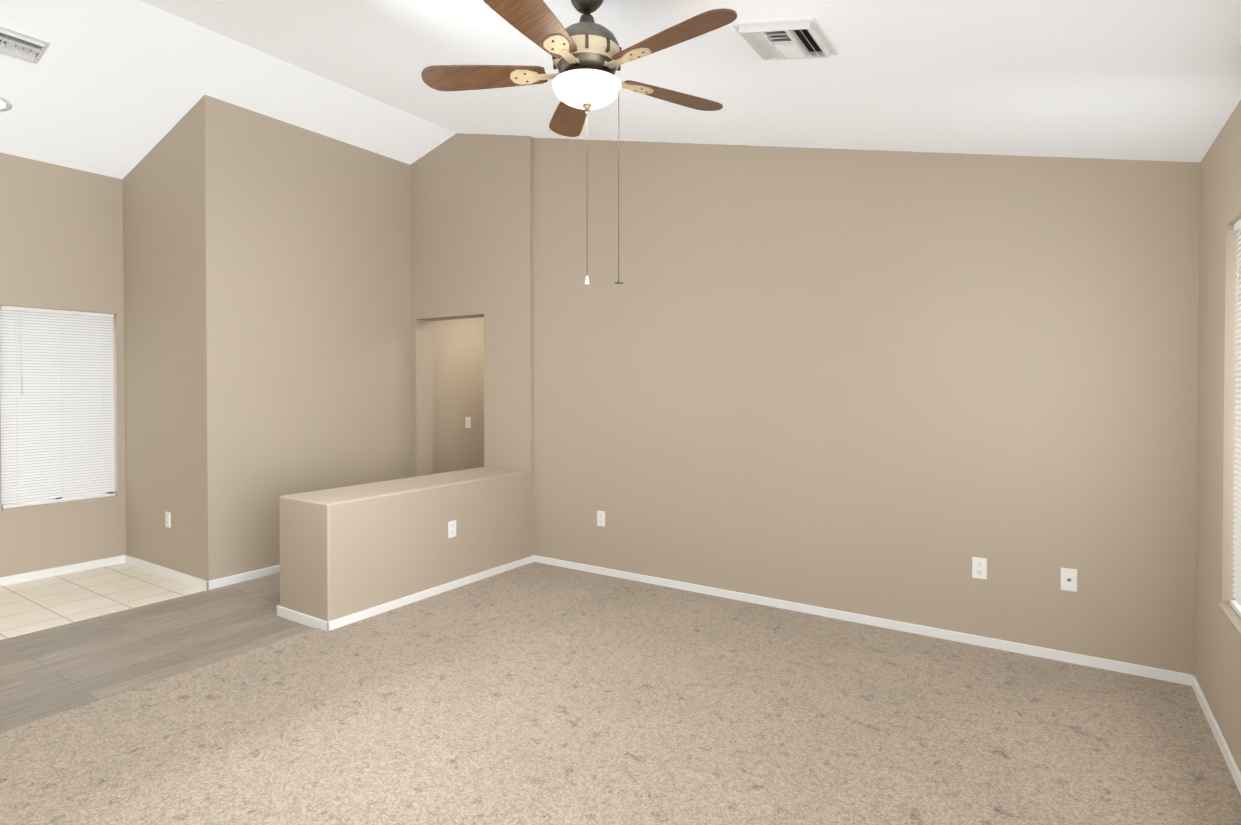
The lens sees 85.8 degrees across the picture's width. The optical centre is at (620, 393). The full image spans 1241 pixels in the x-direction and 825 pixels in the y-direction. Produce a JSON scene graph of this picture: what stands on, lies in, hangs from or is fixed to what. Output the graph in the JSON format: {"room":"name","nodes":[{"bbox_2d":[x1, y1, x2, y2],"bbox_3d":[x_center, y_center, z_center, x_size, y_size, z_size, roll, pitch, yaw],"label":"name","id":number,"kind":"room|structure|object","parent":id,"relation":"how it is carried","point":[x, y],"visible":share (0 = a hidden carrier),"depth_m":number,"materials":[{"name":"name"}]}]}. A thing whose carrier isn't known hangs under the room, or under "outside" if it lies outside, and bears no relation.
{"room":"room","nodes":[
{"label":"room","id":0,"kind":"room"},
{"bbox_2d":[0,152,125,576],"bbox_3d":[-4.984,-0.571,4.230,0.160,3.950,3.400,0,1,33],"label":"wall","id":1,"kind":"structure","parent":0,"point":[61,237],"depth_m":5.15,"materials":[{"name":"paint"}]},
{"bbox_2d":[0,341,112,505],"bbox_3d":[-4.394,0.098,5.203,0.030,1.490,0.720,0,1,33],"label":"window","id":2,"kind":"structure","parent":1,"relation":"in","point":[35,500],"depth_m":5.01,"materials":[{"name":"white"}]},
{"bbox_2d":[0,305,114,508],"bbox_3d":[-4.317,0.096,5.152,0.053,1.482,0.696,0,1,33],"label":"window blind","id":3,"kind":"object","parent":2,"relation":"attached to","point":[57,403],"visible":0.9,"depth_m":5.13,"materials":[{"name":"white plastic"}]},
{"bbox_2d":[2,495,118,512],"bbox_3d":[-4.335,0.851,5.173,0.112,0.024,0.718,0,1,33],"label":"sill","id":4,"kind":"structure","parent":1,"relation":"attached to","point":[23,508],"depth_m":5.12,"materials":[{"name":"paint"}]},
{"bbox_2d":[0,555,124,585],"bbox_3d":[-4.911,1.373,4.206,0.013,0.064,3.080,0,1,33],"label":"baseboard","id":5,"kind":"structure","parent":1,"relation":"attached to","point":[35,575],"depth_m":5.13,"materials":[{"name":"white wood"}]},
{"bbox_2d":[0,563,205,639],"bbox_3d":[-4.415,1.433,3.882,1.520,0.052,3.400,0,1,33],"label":"floor","id":6,"kind":"structure","parent":0,"point":[30,606],"depth_m":4.62,"materials":[{"name":"beige tile"}]},
{"bbox_2d":[0,573,313,732],"bbox_3d":[-2.197,1.425,4.624,1.380,0.050,7.070,0,1,33],"label":"floor","id":7,"kind":"structure","parent":0,"point":[45,673],"depth_m":3.72,"materials":[{"name":"grey wood"}]},
{"bbox_2d":[123,95,231,580],"bbox_3d":[-3.528,-0.583,5.213,1.520,3.950,0.160,0,1,33],"label":"wall","id":8,"kind":"structure","parent":0,"point":[176,318],"depth_m":4.94,"materials":[{"name":"paint"}]},
{"bbox_2d":[125,555,208,589],"bbox_3d":[-3.503,1.362,5.117,1.373,0.064,0.013,0,1,33],"label":"baseboard","id":9,"kind":"structure","parent":8,"relation":"attached to","point":[176,575],"depth_m":5.06,"materials":[{"name":"white wood"}]},
{"bbox_2d":[165,512,170,527],"bbox_3d":[-3.444,0.959,5.077,0.072,0.116,0.009,0,1,33],"label":"outlet","id":10,"kind":"object","parent":8,"relation":"attached to","point":[168,519],"visible":1,"depth_m":5.07,"materials":[{"name":"white plastic"}]},
{"bbox_2d":[0,0,455,178],"bbox_3d":[-3.213,-2.077,5.246,2.270,0.813,7.350,0,1,33],"label":"ceiling","id":11,"kind":"structure","parent":0,"point":[119,89],"depth_m":4.58,"materials":[{"name":"paint"}]},
{"bbox_2d":[0,97,11,110],"bbox_3d":[-4.088,-1.897,4.357,0.170,0.053,0.176,0,1,33],"label":"recessed light","id":12,"kind":"object","parent":11,"relation":"in","point":[5,104],"visible":1,"depth_m":4.39,"materials":[{"name":"white"}]},
{"bbox_2d":[0,25,50,63],"bbox_3d":[-3.599,-2.060,3.915,0.234,0.084,0.340,0,1,33],"label":"ceiling vent","id":13,"kind":"object","parent":11,"relation":"in","point":[22,46],"visible":1,"depth_m":3.96,"materials":[{"name":"white metal"}]},
{"bbox_2d":[228,103,411,575],"bbox_3d":[-2.469,-0.587,5.590,0.160,3.950,1.630,0,1,33],"label":"wall","id":14,"kind":"structure","parent":0,"point":[320,297],"depth_m":5.39,"materials":[{"name":"paint"}]},
{"bbox_2d":[208,565,279,589],"bbox_3d":[-2.444,1.357,5.494,0.013,0.064,1.803,0,1,33],"label":"baseboard","id":15,"kind":"structure","parent":14,"relation":"attached to","point":[238,578],"depth_m":4.95,"materials":[{"name":"white wood"}]},
{"bbox_2d":[279,467,533,621],"bbox_3d":[-1.419,1.032,4.875,0.523,0.790,1.910,0,1,33],"label":"wall","id":16,"kind":"structure","parent":0,"point":[346,550],"depth_m":4.37,"materials":[{"name":"paint"}]},
{"bbox_2d":[276,606,328,630],"bbox_3d":[-1.946,1.374,4.075,0.546,0.064,0.013,0,1,33],"label":"baseboard","id":17,"kind":"structure","parent":16,"relation":"attached to","point":[301,618],"depth_m":4.06,"materials":[{"name":"white wood"}]},
{"bbox_2d":[329,555,533,630],"bbox_3d":[-1.216,1.367,4.703,0.013,0.064,1.863,0,1,33],"label":"baseboard","id":18,"kind":"structure","parent":16,"relation":"attached to","point":[366,613],"depth_m":4.51,"materials":[{"name":"white wood"}]},
{"bbox_2d":[448,520,455,537],"bbox_3d":[-1.193,0.961,4.737,0.009,0.116,0.072,0,1,33],"label":"outlet","id":19,"kind":"object","parent":16,"relation":"attached to","point":[451,528],"visible":1,"depth_m":4.73,"materials":[{"name":"white plastic"}]},
{"bbox_2d":[433,317,483,473],"bbox_3d":[-1.535,-0.608,7.291,0.160,3.950,1.840,0,1,33],"label":"wall","id":20,"kind":"structure","parent":0,"point":[458,371],"depth_m":6.92,"materials":[{"name":"paint"}]},
{"bbox_2d":[465,417,470,427],"bbox_3d":[-1.604,0.305,7.037,0.016,0.116,0.072,0,1,33],"label":"light switch","id":21,"kind":"object","parent":20,"relation":"attached to","point":[467,422],"visible":1,"depth_m":7.03,"materials":[{"name":"white plastic"}]},
{"bbox_2d":[410,133,533,476],"bbox_3d":[-1.357,-0.592,5.956,1.620,3.950,0.200,0,1,33],"label":"wall","id":22,"kind":"structure","parent":0,"point":[471,203],"depth_m":5.71,"materials":[{"name":"paint"}]},
{"bbox_2d":[0,562,1240,824],"bbox_3d":[-0.284,1.447,2.273,4.394,0.062,5.230,0,1,33],"label":"floor carpet","id":23,"kind":"object","parent":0,"point":[536,694],"visible":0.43,"depth_m":2.79,"materials":[{"name":"beige carpet"}]},
{"bbox_2d":[140,0,1240,161],"bbox_3d":[-0.044,-1.745,3.177,5.304,1.425,7.350,0,1,33],"label":"ceiling","id":24,"kind":"structure","parent":0,"point":[1154,80],"depth_m":3.08,"materials":[{"name":"paint"}]},
{"bbox_2d":[421,0,736,283],"bbox_3d":[-0.119,-1.022,2.614,1.265,1.173,1.274,0,1,33],"label":"ceiling fan","id":25,"kind":"object","parent":24,"relation":"hanging from","point":[589,55],"visible":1,"depth_m":2.56,"materials":[{"name":"brown wood"}]},
{"bbox_2d":[732,17,837,59],"bbox_3d":[0.670,-1.431,2.707,0.333,0.099,0.320,0,1,33],"label":"ceiling vent","id":26,"kind":"object","parent":24,"relation":"in","point":[797,38],"visible":1,"depth_m":2.67,"materials":[{"name":"white metal"}]},
{"bbox_2d":[533,138,1199,674],"bbox_3d":[1.137,-0.572,4.348,4.314,3.950,0.160,0,1,33],"label":"wall","id":27,"kind":"structure","parent":0,"point":[903,386],"depth_m":3.98,"materials":[{"name":"paint"}]},
{"bbox_2d":[597,510,604,526],"bbox_3d":[-0.149,0.956,5.107,0.072,0.116,0.009,0,1,33],"label":"electrical outlet","id":28,"kind":"object","parent":27,"relation":"attached to","point":[600,518],"visible":1,"depth_m":5.10,"materials":[{"name":"white plastic"}]},
{"bbox_2d":[534,555,1191,685],"bbox_3d":[1.022,1.371,4.343,4.154,0.064,0.013,0,1,33],"label":"baseboard","id":29,"kind":"structure","parent":27,"relation":"attached to","point":[1122,667],"depth_m":3.91,"materials":[{"name":"white wood"}]},
{"bbox_2d":[972,557,986,579],"bbox_3d":[1.994,0.969,3.706,0.072,0.116,0.009,0,1,33],"label":"electrical outlet","id":30,"kind":"object","parent":27,"relation":"attached to","point":[979,568],"visible":1,"depth_m":3.70,"materials":[{"name":"white plastic"}]},
{"bbox_2d":[1061,568,1076,591],"bbox_3d":[2.336,0.971,3.477,0.072,0.116,0.016,0,1,33],"label":"outlet","id":31,"kind":"object","parent":27,"relation":"attached to","point":[1068,579],"visible":1,"depth_m":3.48,"materials":[{"name":"white plastic"}]},
{"bbox_2d":[1195,100,1240,771],"bbox_3d":[1.487,-0.532,1.090,0.160,3.950,5.230,0,1,33],"label":"wall","id":32,"kind":"structure","parent":0,"point":[1218,658],"depth_m":2.78,"materials":[{"name":"paint"}]},
{"bbox_2d":[1192,675,1240,794],"bbox_3d":[1.415,1.410,1.161,0.013,0.064,4.910,0,1,33],"label":"baseboard","id":33,"kind":"structure","parent":32,"relation":"attached to","point":[1232,765],"depth_m":2.69,"materials":[{"name":"white wood"}]},
{"bbox_2d":[1218,603,1240,639],"bbox_3d":[1.977,0.871,1.922,0.112,0.024,1.808,0,1,33],"label":"sill","id":34,"kind":"structure","parent":32,"relation":"attached to","point":[1230,615],"depth_m":2.55,"materials":[{"name":"paint"}]},
{"bbox_2d":[1230,218,1240,617],"bbox_3d":[1.959,0.095,1.924,0.053,1.522,1.786,0,1,33],"label":"window blind","id":35,"kind":"object","parent":32,"relation":"attached to","point":[1235,604],"visible":1,"depth_m":2.62,"materials":[{"name":"white plastic"}]}
]}

